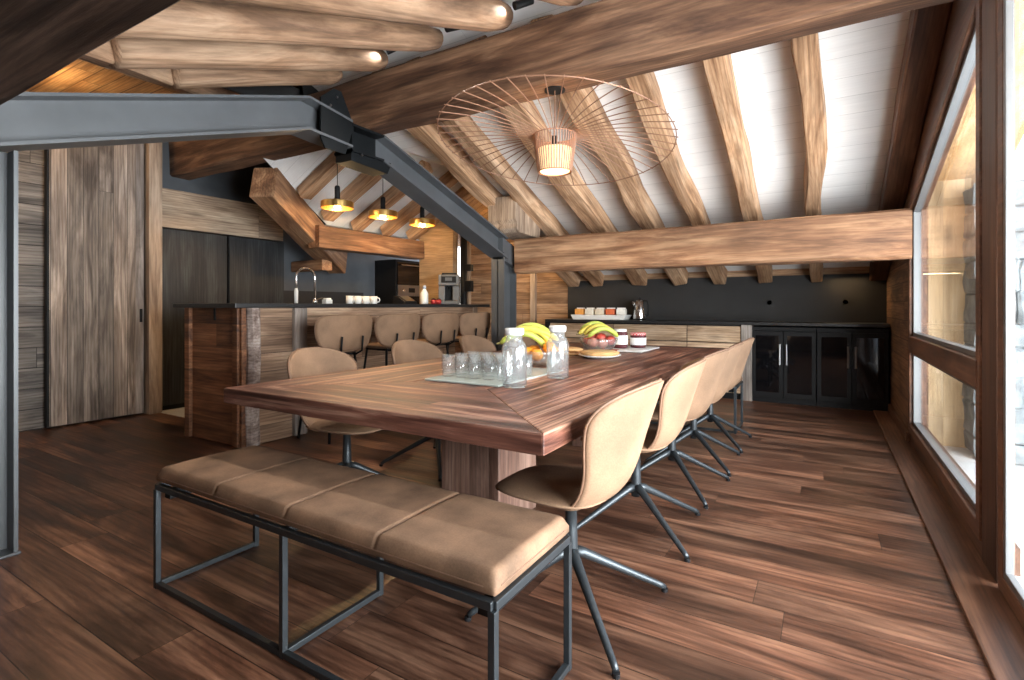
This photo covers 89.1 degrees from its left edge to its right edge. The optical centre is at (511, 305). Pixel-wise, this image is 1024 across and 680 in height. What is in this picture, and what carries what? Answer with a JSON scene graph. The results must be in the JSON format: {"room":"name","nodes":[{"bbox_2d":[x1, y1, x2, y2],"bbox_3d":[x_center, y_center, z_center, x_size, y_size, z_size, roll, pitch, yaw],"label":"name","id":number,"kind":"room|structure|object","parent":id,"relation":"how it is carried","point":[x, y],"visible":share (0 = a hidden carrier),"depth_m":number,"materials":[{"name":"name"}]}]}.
{"room":"dining room","nodes":[
{"label":"dining room","id":0,"kind":"room"},
{"bbox_2d":[161,407,184,417],"bbox_3d":[-2.070,1.147,7.231,1.580,0.006,4.560,0,0,31],"label":"floor tiles","id":1,"kind":"structure","parent":0,"point":[180,412],"depth_m":5.59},
{"bbox_2d":[162,228,226,410],"bbox_3d":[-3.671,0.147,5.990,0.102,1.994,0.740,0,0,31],"label":"tall cabinet","id":2,"kind":"object","parent":1,"relation":"on","point":[194,264],"visible":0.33,"depth_m":5.84,"materials":[{"name":"black wood"}]},
{"bbox_2d":[227,236,283,302],"bbox_3d":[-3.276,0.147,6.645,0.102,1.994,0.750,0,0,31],"label":"tall cabinet","id":3,"kind":"object","parent":1,"relation":"on","point":[255,267],"visible":0.43,"depth_m":6.58,"materials":[{"name":"black wood"}]},
{"bbox_2d":[375,259,418,303],"bbox_3d":[-1.756,0.217,8.291,0.502,1.854,0.680,0,0,31],"label":"oven tower","id":4,"kind":"object","parent":1,"relation":"on","point":[394,277],"visible":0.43,"depth_m":8.04,"materials":[{"name":"black metal"}]},
{"bbox_2d":[397,262,418,284],"bbox_3d":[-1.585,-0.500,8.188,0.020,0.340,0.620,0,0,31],"label":"oven","id":5,"kind":"object","parent":4,"relation":"in","point":[407,272],"depth_m":8.10,"materials":[{"name":"black glass"}]},
{"bbox_2d":[6,91,418,431],"bbox_3d":[-3.920,-0.450,5.813,0.120,3.200,8.900,0,0,31],"label":"wall","id":6,"kind":"structure","parent":0,"point":[30,163],"depth_m":4.87,"materials":[{"name":"grey wood"}]},
{"bbox_2d":[44,144,143,427],"bbox_3d":[-4.131,-0.300,5.181,0.074,2.860,0.800,0,0,31],"label":"door","id":7,"kind":"structure","parent":6,"relation":"in","point":[94,196],"depth_m":5.13,"materials":[{"name":"wood"}]},
{"bbox_2d":[144,143,161,414],"bbox_3d":[-3.878,-0.410,5.601,0.170,3.120,0.130,0,0,31],"label":"trim","id":8,"kind":"structure","parent":6,"relation":"attached to","point":[152,151],"depth_m":5.54,"materials":[{"name":"brown wood"}]},
{"bbox_2d":[162,188,282,241],"bbox_3d":[-3.478,-1.075,6.312,0.100,0.430,1.500,0,0,31],"label":"wooden beam","id":9,"kind":"structure","parent":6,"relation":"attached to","point":[181,210],"depth_m":6.17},
{"bbox_2d":[222,85,325,224],"bbox_3d":[-0.793,-1.308,5.973,4.376,1.684,3.305,0,0,-14],"label":"trim","id":10,"kind":"structure","parent":6,"relation":"attached to","point":[307,89],"depth_m":4.54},
{"bbox_2d":[284,290,362,303],"bbox_3d":[-2.735,0.010,7.627,0.012,0.440,1.450,0,0,31],"label":"backsplash","id":11,"kind":"structure","parent":6,"relation":"attached to","point":[304,297],"depth_m":7.51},
{"bbox_2d":[169,0,957,179],"bbox_3d":[-0.822,-1.665,4.132,6.920,0.448,0.254,0,0,31],"label":"ridge beam","id":12,"kind":"structure","parent":6,"relation":"attached to","point":[608,41],"depth_m":3.34,"materials":[{"name":"wood"}]},
{"bbox_2d":[249,168,347,273],"bbox_3d":[-2.499,-0.935,6.338,0.257,0.949,2.265,0,0,1],"label":"beam","id":13,"kind":"structure","parent":12,"relation":"attached to","point":[270,189],"depth_m":5.68,"materials":[{"name":"brown wood"}]},
{"bbox_2d":[291,260,331,271],"bbox_3d":[-2.717,-0.540,7.041,0.630,0.153,0.170,0,0,31],"label":"stub","id":14,"kind":"object","parent":13,"relation":"attached to","point":[315,265],"visible":0.93,"depth_m":6.93,"materials":[{"name":"brown wood"}]},
{"bbox_2d":[436,74,677,185],"bbox_3d":[0.288,-1.198,3.494,1.584,0.604,1.583,0,0,31],"label":"pendant","id":15,"kind":"object","parent":12,"relation":"hanging from","point":[557,158],"visible":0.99,"depth_m":3.40,"materials":[{"name":"orange metal"}]},
{"bbox_2d":[264,149,461,247],"bbox_3d":[-1.476,-1.430,7.083,3.050,0.769,4.400,0,0,31],"label":"ceiling","id":16,"kind":"structure","parent":0,"point":[296,169],"depth_m":6.17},
{"bbox_2d":[297,151,344,199],"bbox_3d":[-1.942,-1.465,5.540,0.908,0.566,0.155,0,0,31],"label":"rafter","id":17,"kind":"object","parent":16,"relation":"attached to","point":[326,171],"visible":0.62,"depth_m":5.56,"materials":[{"name":"brown wood"}]},
{"bbox_2d":[320,164,353,210],"bbox_3d":[-1.816,-1.248,5.407,0.330,0.503,0.330,0,0,31],"label":"brass pendant","id":18,"kind":"object","parent":17,"relation":"hanging from","point":[337,204],"visible":0.98,"depth_m":5.38,"materials":[{"name":"gold"}]},
{"bbox_2d":[321,173,382,221],"bbox_3d":[-1.784,-1.392,6.076,1.186,0.710,0.157,0,0,31],"label":"rafter","id":19,"kind":"object","parent":16,"relation":"attached to","point":[358,187],"visible":0.5,"depth_m":6.05,"materials":[{"name":"brown wood"}]},
{"bbox_2d":[368,197,397,219],"bbox_3d":[-1.480,-1.248,5.964,0.330,0.503,0.330,0,0,31],"label":"brass pendant","id":20,"kind":"object","parent":19,"relation":"hanging from","point":[382,213],"visible":0.99,"depth_m":5.93,"materials":[{"name":"gold"}]},
{"bbox_2d":[350,160,432,230],"bbox_3d":[-1.540,-1.367,6.574,1.289,0.765,0.154,0,0,31],"label":"rafter","id":21,"kind":"object","parent":16,"relation":"attached to","point":[392,195],"visible":0.53,"depth_m":6.59,"materials":[{"name":"brown wood"}]},
{"bbox_2d":[380,171,457,235],"bbox_3d":[-1.268,-1.365,7.026,1.286,0.762,0.156,0,0,31],"label":"rafter","id":22,"kind":"object","parent":16,"relation":"attached to","point":[412,208],"visible":0.54,"depth_m":7.06,"materials":[{"name":"brown wood"}]},
{"bbox_2d":[409,207,435,226],"bbox_3d":[-1.129,-1.319,6.546,0.330,0.643,0.330,0,0,31],"label":"brass pendant","id":23,"kind":"object","parent":16,"relation":"hanging from","point":[422,221],"visible":0.88,"depth_m":6.50,"materials":[{"name":"gold"}]},
{"bbox_2d":[406,186,471,239],"bbox_3d":[-0.998,-1.366,7.471,1.286,0.762,0.156,0,0,31],"label":"rafter","id":24,"kind":"object","parent":16,"relation":"attached to","point":[413,233],"visible":0.36,"depth_m":7.58,"materials":[{"name":"brown wood"}]},
{"bbox_2d":[419,221,457,303],"bbox_3d":[-1.105,-0.191,7.805,0.640,2.683,0.120,0,0,31],"label":"wall","id":25,"kind":"structure","parent":0,"point":[440,241],"depth_m":7.75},
{"bbox_2d":[308,225,423,259],"bbox_3d":[-1.903,-0.841,7.098,0.207,0.274,1.905,0,0,31],"label":"beam","id":26,"kind":"structure","parent":25,"relation":"attached to","point":[326,237],"depth_m":6.87,"materials":[{"name":"brown wood"}]},
{"bbox_2d":[26,0,909,275],"bbox_3d":[-0.889,-1.251,4.071,7.170,1.798,9.050,0,0,31],"label":"ceiling","id":27,"kind":"structure","parent":0,"point":[861,62],"depth_m":4.48,"materials":[{"name":"paint"}]},
{"bbox_2d":[0,0,180,104],"bbox_3d":[-0.827,-0.825,1.048,3.700,0.334,0.276,0,0,31],"label":"beam","id":28,"kind":"structure","parent":27,"relation":"attached to","point":[39,38],"depth_m":1.25,"materials":[{"name":"wood"}]},
{"bbox_2d":[79,41,234,94],"bbox_3d":[-2.157,-1.429,3.129,0.125,0.984,3.151,0,0,-14],"label":"beam","id":29,"kind":"structure","parent":27,"relation":"attached to","point":[103,55],"depth_m":2.95,"materials":[{"name":"brown wood"}]},
{"bbox_2d":[109,38,387,71],"bbox_3d":[-1.497,-1.584,3.305,0.203,0.828,1.854,0,0,31],"label":"rafter","id":30,"kind":"object","parent":27,"relation":"attached to","point":[129,53],"visible":0.77,"depth_m":3.00,"materials":[{"name":"brown wood"}]},
{"bbox_2d":[169,69,342,88],"bbox_3d":[-1.801,-1.686,3.791,0.203,0.637,1.332,0,0,31],"label":"rafter","id":31,"kind":"object","parent":27,"relation":"attached to","point":[182,78],"visible":0.56,"depth_m":3.60,"materials":[{"name":"brown wood"}]},
{"bbox_2d":[115,0,442,51],"bbox_3d":[-1.275,-1.408,2.608,0.203,1.204,2.810,0,0,31],"label":"rafter","id":32,"kind":"object","parent":27,"relation":"attached to","point":[185,20],"visible":0.76,"depth_m":2.60,"materials":[{"name":"brown wood"}]},
{"bbox_2d":[219,0,512,31],"bbox_3d":[-0.841,-1.369,2.228,0.240,1.308,3.018,0,0,31],"label":"rafter","id":33,"kind":"object","parent":27,"relation":"attached to","point":[471,15],"visible":1,"depth_m":2.69,"materials":[{"name":"brown wood"}]},
{"bbox_2d":[372,69,580,286],"bbox_3d":[-0.108,-1.166,6.237,0.223,1.745,4.202,0,0,32],"label":"rafter","id":34,"kind":"object","parent":27,"relation":"attached to","point":[468,175],"visible":0.45,"depth_m":5.45,"materials":[{"name":"brown wood"}]},
{"bbox_2d":[407,56,603,286],"bbox_3d":[0.233,-1.170,6.028,0.188,1.757,4.198,0,0,31],"label":"rafter","id":35,"kind":"object","parent":27,"relation":"attached to","point":[520,192],"visible":0.62,"depth_m":5.52,"materials":[{"name":"brown wood"}]},
{"bbox_2d":[512,0,533,9],"bbox_3d":[0.072,-1.965,3.350,0.143,0.133,0.069,0,0,-25],"label":"spotlight","id":36,"kind":"object","parent":27,"relation":"attached to","point":[518,4],"visible":1,"depth_m":3.33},
{"bbox_2d":[467,35,647,285],"bbox_3d":[0.771,-1.166,5.707,0.267,1.755,4.200,0,0,31],"label":"rafter","id":37,"kind":"object","parent":27,"relation":"attached to","point":[579,198],"visible":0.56,"depth_m":5.47,"materials":[{"name":"brown wood"}]},
{"bbox_2d":[539,0,582,5],"bbox_3d":[-0.376,-1.365,1.950,0.205,1.274,3.013,0,0,31],"label":"rafter","id":38,"kind":"object","parent":27,"relation":"attached to","point":[555,2],"visible":1,"depth_m":3.06,"materials":[{"name":"brown wood"}]},
{"bbox_2d":[530,14,688,285],"bbox_3d":[1.278,-1.163,5.399,0.250,1.767,4.198,0,0,31],"label":"rafter","id":39,"kind":"object","parent":27,"relation":"attached to","point":[634,195],"visible":0.56,"depth_m":4.83,"materials":[{"name":"brown wood"}]},
{"bbox_2d":[625,72,727,283],"bbox_3d":[1.707,-1.159,5.140,0.202,1.752,4.204,0,0,31],"label":"rafter","id":40,"kind":"object","parent":27,"relation":"attached to","point":[675,171],"visible":0.62,"depth_m":4.59,"materials":[{"name":"brown wood"}]},
{"bbox_2d":[702,54,772,282],"bbox_3d":[2.176,-1.165,4.856,0.173,1.752,4.199,0,0,31],"label":"rafter","id":41,"kind":"object","parent":27,"relation":"attached to","point":[719,72],"visible":0.7,"depth_m":4.18,"materials":[{"name":"brown wood"}]},
{"bbox_2d":[790,33,827,282],"bbox_3d":[2.659,-1.163,4.566,0.198,1.755,4.200,0,0,32],"label":"rafter","id":42,"kind":"object","parent":27,"relation":"attached to","point":[805,50],"visible":0.68,"depth_m":3.86,"materials":[{"name":"brown wood"}]},
{"bbox_2d":[869,2,952,280],"bbox_3d":[3.170,-1.165,4.255,0.172,1.746,4.198,0,0,31],"label":"rafter","id":43,"kind":"object","parent":27,"relation":"attached to","point":[927,26],"visible":0.79,"depth_m":3.55,"materials":[{"name":"brown wood"}]},
{"bbox_2d":[0,398,1023,679],"bbox_3d":[-0.508,1.220,2.351,9.700,0.140,14.500,0,0,31],"label":"floor","id":44,"kind":"structure","parent":0,"point":[816,559],"depth_m":2.18,"materials":[{"name":"brown wood"}]},
{"bbox_2d":[0,89,515,559],"bbox_3d":[-1.266,-0.250,4.280,0.238,2.800,4.820,0,0,31],"label":"steel frame","id":45,"kind":"object","parent":44,"relation":"on","point":[29,121],"visible":0.98,"depth_m":3.06,"materials":[{"name":"metal"}]},
{"bbox_2d":[488,196,539,239],"bbox_3d":[0.031,-1.035,6.184,0.380,0.430,0.580,0,0,31],"label":"beam","id":46,"kind":"structure","parent":45,"relation":"on","point":[506,215],"depth_m":5.96,"materials":[{"name":"brown wood"}]},
{"bbox_2d":[185,307,476,447],"bbox_3d":[-1.620,0.580,5.844,0.864,1.129,3.470,0,0,31],"label":"kitchen island","id":47,"kind":"object","parent":44,"relation":"on","point":[225,347],"visible":0.6,"depth_m":4.44,"materials":[{"name":"brown wood"}]},
{"bbox_2d":[173,303,489,307],"bbox_3d":[-1.636,-0.004,5.842,0.940,0.037,3.590,0,0,31],"label":"island countertop","id":48,"kind":"structure","parent":47,"relation":"on","point":[175,305],"depth_m":4.56,"materials":[{"name":"black stone"}]},
{"bbox_2d":[294,267,322,303],"bbox_3d":[-2.054,-0.207,5.240,0.118,0.370,0.264,0,0,31],"label":"tap","id":49,"kind":"object","parent":48,"relation":"on","point":[314,301],"visible":0.94,"depth_m":5.23,"materials":[{"name":"silver metal"}]},
{"bbox_2d":[393,296,416,303],"bbox_3d":[-1.308,-0.074,6.374,0.190,0.104,0.220,0,0,31],"label":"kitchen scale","id":50,"kind":"object","parent":48,"relation":"on","point":[396,299],"visible":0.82,"depth_m":6.31,"materials":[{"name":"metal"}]},
{"bbox_2d":[420,285,427,303],"bbox_3d":[-1.127,-0.144,6.685,0.100,0.245,0.100,0,0,31],"label":"bottle","id":51,"kind":"object","parent":48,"relation":"on","point":[424,294],"visible":0.91,"depth_m":6.65,"materials":[{"name":"glass"}]},
{"bbox_2d":[438,273,459,303],"bbox_3d":[-0.859,-0.237,7.139,0.280,0.430,0.381,0,0,-3],"label":"coffee machine","id":52,"kind":"object","parent":48,"relation":"on","point":[449,283],"visible":0.85,"depth_m":6.97,"materials":[{"name":"metal"}]},
{"bbox_2d":[297,314,371,443],"bbox_3d":[-1.569,0.613,4.592,0.487,1.076,0.630,0,0,31],"label":"bar stool","id":53,"kind":"object","parent":44,"relation":"on","point":[348,334],"visible":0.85,"depth_m":4.42,"materials":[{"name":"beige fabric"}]},
{"bbox_2d":[287,347,387,475],"bbox_3d":[-1.005,0.705,3.105,0.642,0.890,0.590,0,0,28],"label":"dining chair","id":54,"kind":"object","parent":44,"relation":"on","point":[309,361],"visible":0.54,"depth_m":3.11,"materials":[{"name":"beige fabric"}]},
{"bbox_2d":[153,445,571,679],"bbox_3d":[-0.637,0.902,1.886,1.661,0.496,0.451,0,0,31],"label":"bench","id":55,"kind":"object","parent":44,"relation":"on","point":[493,548],"visible":1,"depth_m":1.67,"materials":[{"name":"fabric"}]},
{"bbox_2d":[157,445,568,596],"bbox_3d":[-0.637,0.690,1.886,1.650,0.071,0.430,0,0,31],"label":"cushion","id":56,"kind":"object","parent":55,"relation":"on","point":[484,545],"depth_m":1.65,"materials":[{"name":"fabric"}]},
{"bbox_2d":[363,314,419,368],"bbox_3d":[-1.228,0.613,5.157,0.487,1.076,0.630,0,0,31],"label":"bar stool","id":57,"kind":"object","parent":44,"relation":"on","point":[389,329],"visible":0.76,"depth_m":4.97,"materials":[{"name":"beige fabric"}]},
{"bbox_2d":[379,339,443,481],"bbox_3d":[-0.569,0.705,3.826,0.642,0.890,0.590,0,0,34],"label":"dining chair","id":58,"kind":"object","parent":44,"relation":"on","point":[402,351],"visible":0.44,"depth_m":3.93,"materials":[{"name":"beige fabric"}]},
{"bbox_2d":[417,313,458,356],"bbox_3d":[-0.886,0.613,5.722,0.487,1.076,0.630,0,0,31],"label":"bar stool","id":59,"kind":"object","parent":44,"relation":"on","point":[437,328],"visible":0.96,"depth_m":5.53,"materials":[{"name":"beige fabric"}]},
{"bbox_2d":[460,236,472,303],"bbox_3d":[-0.670,-0.168,7.647,0.202,2.635,0.104,0,0,31],"label":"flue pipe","id":60,"kind":"object","parent":44,"relation":"on","point":[466,286],"visible":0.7,"depth_m":7.62,"materials":[{"name":"metal"}]},
{"bbox_2d":[446,312,489,357],"bbox_3d":[-0.556,0.613,6.270,0.487,1.076,0.630,0,0,31],"label":"bar stool","id":61,"kind":"object","parent":44,"relation":"on","point":[474,323],"visible":0.59,"depth_m":6.08,"materials":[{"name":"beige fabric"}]},
{"bbox_2d":[224,342,726,508],"bbox_3d":[0.323,0.770,3.631,1.720,0.760,3.730,0,0,31],"label":"dining table","id":62,"kind":"object","parent":44,"relation":"on","point":[488,434],"visible":0.71,"depth_m":2.40,"materials":[{"name":"brown wood"}]},
{"bbox_2d":[425,365,562,386],"bbox_3d":[-0.077,0.385,2.920,0.460,0.010,0.720,0,0,31],"label":"serving tray","id":63,"kind":"object","parent":62,"relation":"on","point":[536,372],"visible":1,"depth_m":2.80,"materials":[{"name":"clear glass"}]},
{"bbox_2d":[502,328,525,387],"bbox_3d":[0.011,0.247,2.505,0.123,0.283,0.121,0,0,31],"label":"carafe","id":64,"kind":"object","parent":62,"relation":"on","point":[508,331],"visible":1,"depth_m":2.47,"materials":[{"name":"clear glass"}]},
{"bbox_2d":[514,349,562,365],"bbox_3d":[0.174,0.339,3.423,0.320,0.100,0.320,0,0,31],"label":"fruit bowl","id":65,"kind":"object","parent":62,"relation":"on","point":[561,349],"visible":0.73,"depth_m":3.39,"materials":[{"name":"clear glass"}]},
{"bbox_2d":[511,328,558,341],"bbox_3d":[0.141,0.196,3.450,0.333,0.105,0.085,0,0,20],"label":"banana","id":66,"kind":"object","parent":65,"relation":"in","point":[549,334],"visible":0.7,"depth_m":3.40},
{"bbox_2d":[518,325,551,341],"bbox_3d":[0.098,0.188,3.429,0.334,0.120,0.042,0,0,5],"label":"banana","id":67,"kind":"object","parent":66,"relation":"on","point":[526,328],"visible":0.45,"depth_m":3.41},
{"bbox_2d":[530,349,542,360],"bbox_3d":[0.159,0.314,3.338,0.084,0.078,0.084,0,0,31],"label":"orange","id":68,"kind":"object","parent":65,"relation":"in","point":[537,353],"visible":0.95,"depth_m":3.31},
{"bbox_2d":[543,342,555,353],"bbox_3d":[0.241,0.269,3.359,0.084,0.078,0.084,0,0,31],"label":"orange","id":69,"kind":"object","parent":65,"relation":"in","point":[551,347],"visible":0.9,"depth_m":3.33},
{"bbox_3d":[0.229,0.254,3.436,0.084,0.078,0.084,0,0,31],"label":"orange","id":70,"kind":"object","parent":65,"relation":"in","visible":0},
{"bbox_2d":[497,331,544,346],"bbox_3d":[0.066,0.220,3.393,0.333,0.121,0.060,0,0,0],"label":"banana","id":71,"kind":"object","parent":70,"relation":"on","point":[539,340],"visible":0.7,"depth_m":3.38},
{"bbox_2d":[546,325,568,378],"bbox_3d":[0.248,0.247,2.829,0.123,0.283,0.121,0,0,8],"label":"carafe","id":72,"kind":"object","parent":62,"relation":"on","point":[552,328],"visible":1,"depth_m":2.82,"materials":[{"name":"clear glass"}]},
{"bbox_2d":[578,354,620,358],"bbox_3d":[0.664,0.378,3.944,0.320,0.022,0.320,0,0,31],"label":"cake plate","id":73,"kind":"object","parent":62,"relation":"on","point":[596,357],"visible":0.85,"depth_m":3.82,"materials":[{"name":"white ceramic"}]},
{"bbox_2d":[580,349,619,355],"bbox_3d":[0.664,0.359,3.944,0.300,0.046,0.300,0,0,31],"label":"cake","id":74,"kind":"object","parent":73,"relation":"on","point":[594,352],"visible":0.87,"depth_m":3.85,"materials":[{"name":"food"}]},
{"bbox_2d":[602,346,659,352],"bbox_3d":[1.060,0.381,4.639,0.361,0.016,0.562,0,0,31],"label":"serving platter","id":75,"kind":"object","parent":62,"relation":"on","point":[648,348],"visible":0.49,"depth_m":4.48,"materials":[{"name":"white ceramic"}]},
{"bbox_2d":[613,329,627,347],"bbox_3d":[0.968,0.289,4.649,0.134,0.170,0.134,0,0,31],"label":"jam jar","id":76,"kind":"object","parent":75,"relation":"on","point":[622,342],"visible":0.76,"depth_m":4.59,"materials":[{"name":"white glass"}]},
{"bbox_2d":[630,332,645,347],"bbox_3d":[1.137,0.307,4.687,0.142,0.135,0.142,0,0,31],"label":"jam jar","id":77,"kind":"object","parent":75,"relation":"on","point":[637,339],"visible":1,"depth_m":4.63,"materials":[{"name":"red glass"}]},
{"bbox_3d":[0.724,0.329,4.352,0.320,0.120,0.320,0,0,31],"label":"fruit bowl","id":78,"kind":"object","parent":62,"relation":"on","visible":0},
{"bbox_2d":[585,326,617,337],"bbox_3d":[0.735,0.213,4.235,0.284,0.100,0.053,0,0,-9],"label":"banana","id":79,"kind":"object","parent":78,"relation":"in","point":[613,332],"visible":1,"depth_m":4.22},
{"bbox_2d":[459,335,495,354],"bbox_3d":[-0.147,0.705,4.526,0.642,0.890,0.590,0,0,28],"label":"dining chair","id":80,"kind":"object","parent":44,"relation":"on","point":[472,344],"visible":0.3,"depth_m":4.71,"materials":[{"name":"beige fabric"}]},
{"bbox_2d":[505,335,536,348],"bbox_3d":[0.242,0.705,5.169,0.642,0.890,0.590,0,0,31],"label":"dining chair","id":81,"kind":"object","parent":44,"relation":"on","point":[528,341],"visible":0.16,"depth_m":5.38,"materials":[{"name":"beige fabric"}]},
{"bbox_2d":[464,378,667,679],"bbox_3d":[0.248,0.705,1.988,0.642,0.890,0.590,0,0,31],"label":"dining chair","id":82,"kind":"object","parent":44,"relation":"on","point":[614,435],"visible":0.94,"depth_m":1.79,"materials":[{"name":"beige fabric"}]},
{"bbox_2d":[550,322,613,342],"bbox_3d":[1.109,0.690,7.660,0.980,0.920,0.500,0,0,31],"label":"base cabinet","id":83,"kind":"object","parent":44,"relation":"on","point":[572,328],"visible":0.15,"depth_m":7.52,"materials":[{"name":"brown wood"}]},
{"bbox_2d":[545,318,890,327],"bbox_3d":[2.409,0.212,6.863,4.150,0.035,0.560,0,0,31],"label":"countertop","id":84,"kind":"structure","parent":83,"relation":"on","point":[774,323],"depth_m":6.41,"materials":[{"name":"black stone"}]},
{"bbox_2d":[571,314,630,319],"bbox_3d":[1.280,0.160,7.498,0.834,0.070,0.260,0,0,31],"label":"tray","id":85,"kind":"object","parent":84,"relation":"on","point":[574,316],"visible":0.84,"depth_m":7.36,"materials":[{"name":"white ceramic"}]},
{"bbox_2d":[632,297,648,319],"bbox_3d":[1.786,0.035,7.244,0.191,0.320,0.180,0,0,-10],"label":"kettle","id":86,"kind":"object","parent":84,"relation":"on","point":[639,305],"visible":0.95,"depth_m":7.18,"materials":[{"name":"silver metal"}]},
{"bbox_2d":[577,357,706,562],"bbox_3d":[0.670,0.705,2.706,0.642,0.890,0.590,0,0,24],"label":"dining chair","id":87,"kind":"object","parent":44,"relation":"on","point":[677,394],"visible":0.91,"depth_m":2.50,"materials":[{"name":"beige fabric"}]},
{"bbox_2d":[614,323,686,346],"bbox_3d":[1.952,0.690,7.150,0.990,0.920,0.500,0,0,31],"label":"base cabinet","id":88,"kind":"object","parent":44,"relation":"on","point":[657,334],"visible":0.34,"depth_m":6.86,"materials":[{"name":"brown wood"}]},
{"bbox_2d":[630,348,729,508],"bbox_3d":[1.050,0.705,3.336,0.642,0.890,0.590,0,0,35],"label":"dining chair","id":89,"kind":"object","parent":44,"relation":"on","point":[704,394],"visible":0.74,"depth_m":3.14,"materials":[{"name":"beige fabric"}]},
{"bbox_2d":[644,342,743,476],"bbox_3d":[1.383,0.705,3.885,0.642,0.890,0.590,0,0,29],"label":"dining chair","id":90,"kind":"object","parent":44,"relation":"on","point":[693,432],"visible":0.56,"depth_m":3.71,"materials":[{"name":"beige fabric"}]},
{"bbox_2d":[650,376,742,433],"bbox_3d":[1.418,0.902,5.288,1.661,0.496,0.451,0,0,31],"label":"bench","id":91,"kind":"object","parent":44,"relation":"on","point":[740,383],"visible":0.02,"depth_m":4.80,"materials":[{"name":"metal"}]},
{"bbox_2d":[687,324,740,398],"bbox_3d":[2.650,0.690,6.729,0.640,0.920,0.500,0,0,31],"label":"base cabinet","id":92,"kind":"object","parent":44,"relation":"on","point":[698,335],"visible":0.38,"depth_m":6.51,"materials":[{"name":"brown wood"}]},
{"bbox_2d":[679,337,754,453],"bbox_3d":[1.718,0.705,4.441,0.642,0.890,0.590,0,0,31],"label":"dining chair","id":93,"kind":"object","parent":44,"relation":"on","point":[709,416],"visible":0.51,"depth_m":4.27,"materials":[{"name":"beige fabric"}]},
{"bbox_2d":[741,325,755,400],"bbox_3d":[2.974,0.690,6.521,0.120,0.920,0.520,0,0,31],"label":"end post","id":94,"kind":"object","parent":44,"relation":"on","point":[746,330],"visible":0.48,"depth_m":6.29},
{"bbox_2d":[752,325,816,405],"bbox_3d":[3.304,0.700,6.304,0.670,0.900,0.551,0,0,31],"label":"wine fridge","id":95,"kind":"object","parent":44,"relation":"on","point":[784,358],"visible":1,"depth_m":6.09,"materials":[{"name":"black glass"}]},
{"bbox_2d":[817,326,888,410],"bbox_3d":[3.882,0.700,5.955,0.670,0.900,0.551,0,0,31],"label":"wine fridge","id":96,"kind":"object","parent":44,"relation":"on","point":[852,362],"visible":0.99,"depth_m":5.76,"materials":[{"name":"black glass"}]},
{"bbox_2d":[468,239,885,344],"bbox_3d":[1.839,-0.325,7.592,6.100,2.950,0.100,0,0,31],"label":"wall","id":97,"kind":"structure","parent":0,"point":[552,291],"depth_m":8.33,"materials":[{"name":"brown wood"}]},
{"bbox_2d":[467,243,470,303],"bbox_3d":[-0.770,0.025,9.075,0.100,2.250,0.060,0,0,31],"label":"trim","id":98,"kind":"structure","parent":97,"relation":"attached to","point":[468,244],"depth_m":9.04,"materials":[{"name":"brown wood"}]},
{"bbox_2d":[530,273,536,343],"bbox_3d":[0.347,0.275,8.400,0.090,1.750,0.060,0,0,31],"label":"trim","id":99,"kind":"structure","parent":97,"relation":"attached to","point":[533,276],"depth_m":8.38,"materials":[{"name":"brown wood"}]},
{"bbox_2d":[568,274,886,322],"bbox_3d":[2.602,-0.092,7.055,4.040,0.575,0.031,0,0,31],"label":"backsplash","id":100,"kind":"structure","parent":97,"relation":"attached to","point":[839,297],"depth_m":6.75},
{"bbox_2d":[886,186,927,427],"bbox_3d":[3.878,-0.049,5.146,0.120,2.398,1.980,0,0,31],"label":"wall","id":101,"kind":"structure","parent":0,"point":[897,280],"depth_m":4.96,"materials":[{"name":"brown wood"}]},
{"bbox_2d":[514,208,911,273],"bbox_3d":[1.702,-0.594,5.305,3.770,0.418,0.257,0,0,31],"label":"beam","id":102,"kind":"structure","parent":101,"relation":"attached to","point":[885,235],"depth_m":4.94,"materials":[{"name":"brown wood"}]},
{"bbox_2d":[888,403,909,441],"bbox_3d":[3.685,1.091,4.971,0.030,0.082,1.480,0,0,31],"label":"baseboard","id":103,"kind":"structure","parent":101,"relation":"attached to","point":[903,429],"depth_m":4.77,"materials":[{"name":"brown wood"}]},
{"bbox_2d":[873,410,1023,679],"bbox_3d":[1.836,1.141,2.034,0.160,0.018,8.380,0,0,31],"label":"baseboard","id":104,"kind":"structure","parent":101,"relation":"attached to","point":[997,631],"depth_m":2.21,"materials":[{"name":"brown wood"}]},
{"bbox_2d":[928,178,970,447],"bbox_3d":[3.662,-0.065,4.401,0.320,2.470,0.120,0,0,31],"label":"wall","id":105,"kind":"structure","parent":0,"point":[946,207],"depth_m":4.35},
{"bbox_2d":[910,0,1020,576],"bbox_3d":[1.578,-0.475,1.337,0.120,3.290,6.920,0,0,31],"label":"wall","id":106,"kind":"structure","parent":0,"point":[960,8],"depth_m":3.02,"materials":[{"name":"brown wood"}]},
{"bbox_2d":[908,0,981,541],"bbox_3d":[2.740,-0.213,3.299,0.120,2.525,2.360,0,0,31],"label":"window","id":107,"kind":"structure","parent":106,"relation":"attached to","point":[963,363],"depth_m":3.08,"materials":[{"name":"brown wood"}]},
{"bbox_2d":[982,0,997,583],"bbox_3d":[2.054,-0.159,2.200,0.058,2.582,0.230,0,0,31],"label":"window frame","id":108,"kind":"structure","parent":106,"relation":"attached to","point":[989,7],"depth_m":2.19,"materials":[{"name":"brown wood"}]},
{"bbox_2d":[998,0,1023,627],"bbox_3d":[1.361,-0.142,1.076,0.038,2.544,2.350,0,0,31],"label":"window","id":109,"kind":"structure","parent":106,"relation":"attached to","point":[1010,587],"depth_m":2.02,"materials":[{"name":"brown wood"}]},
{"bbox_2d":[938,0,1023,187],"bbox_3d":[1.993,-1.171,1.425,0.500,1.758,7.500,0,0,31],"label":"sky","id":110,"kind":"structure","parent":0,"point":[960,163],"depth_m":3.76,"materials":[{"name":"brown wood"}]},
{"bbox_2d":[962,179,1023,465],"bbox_3d":[3.999,0.111,4.020,0.794,2.133,0.715,0,0,31],"label":"stone wall","id":111,"kind":"structure","parent":0,"point":[969,245],"depth_m":3.97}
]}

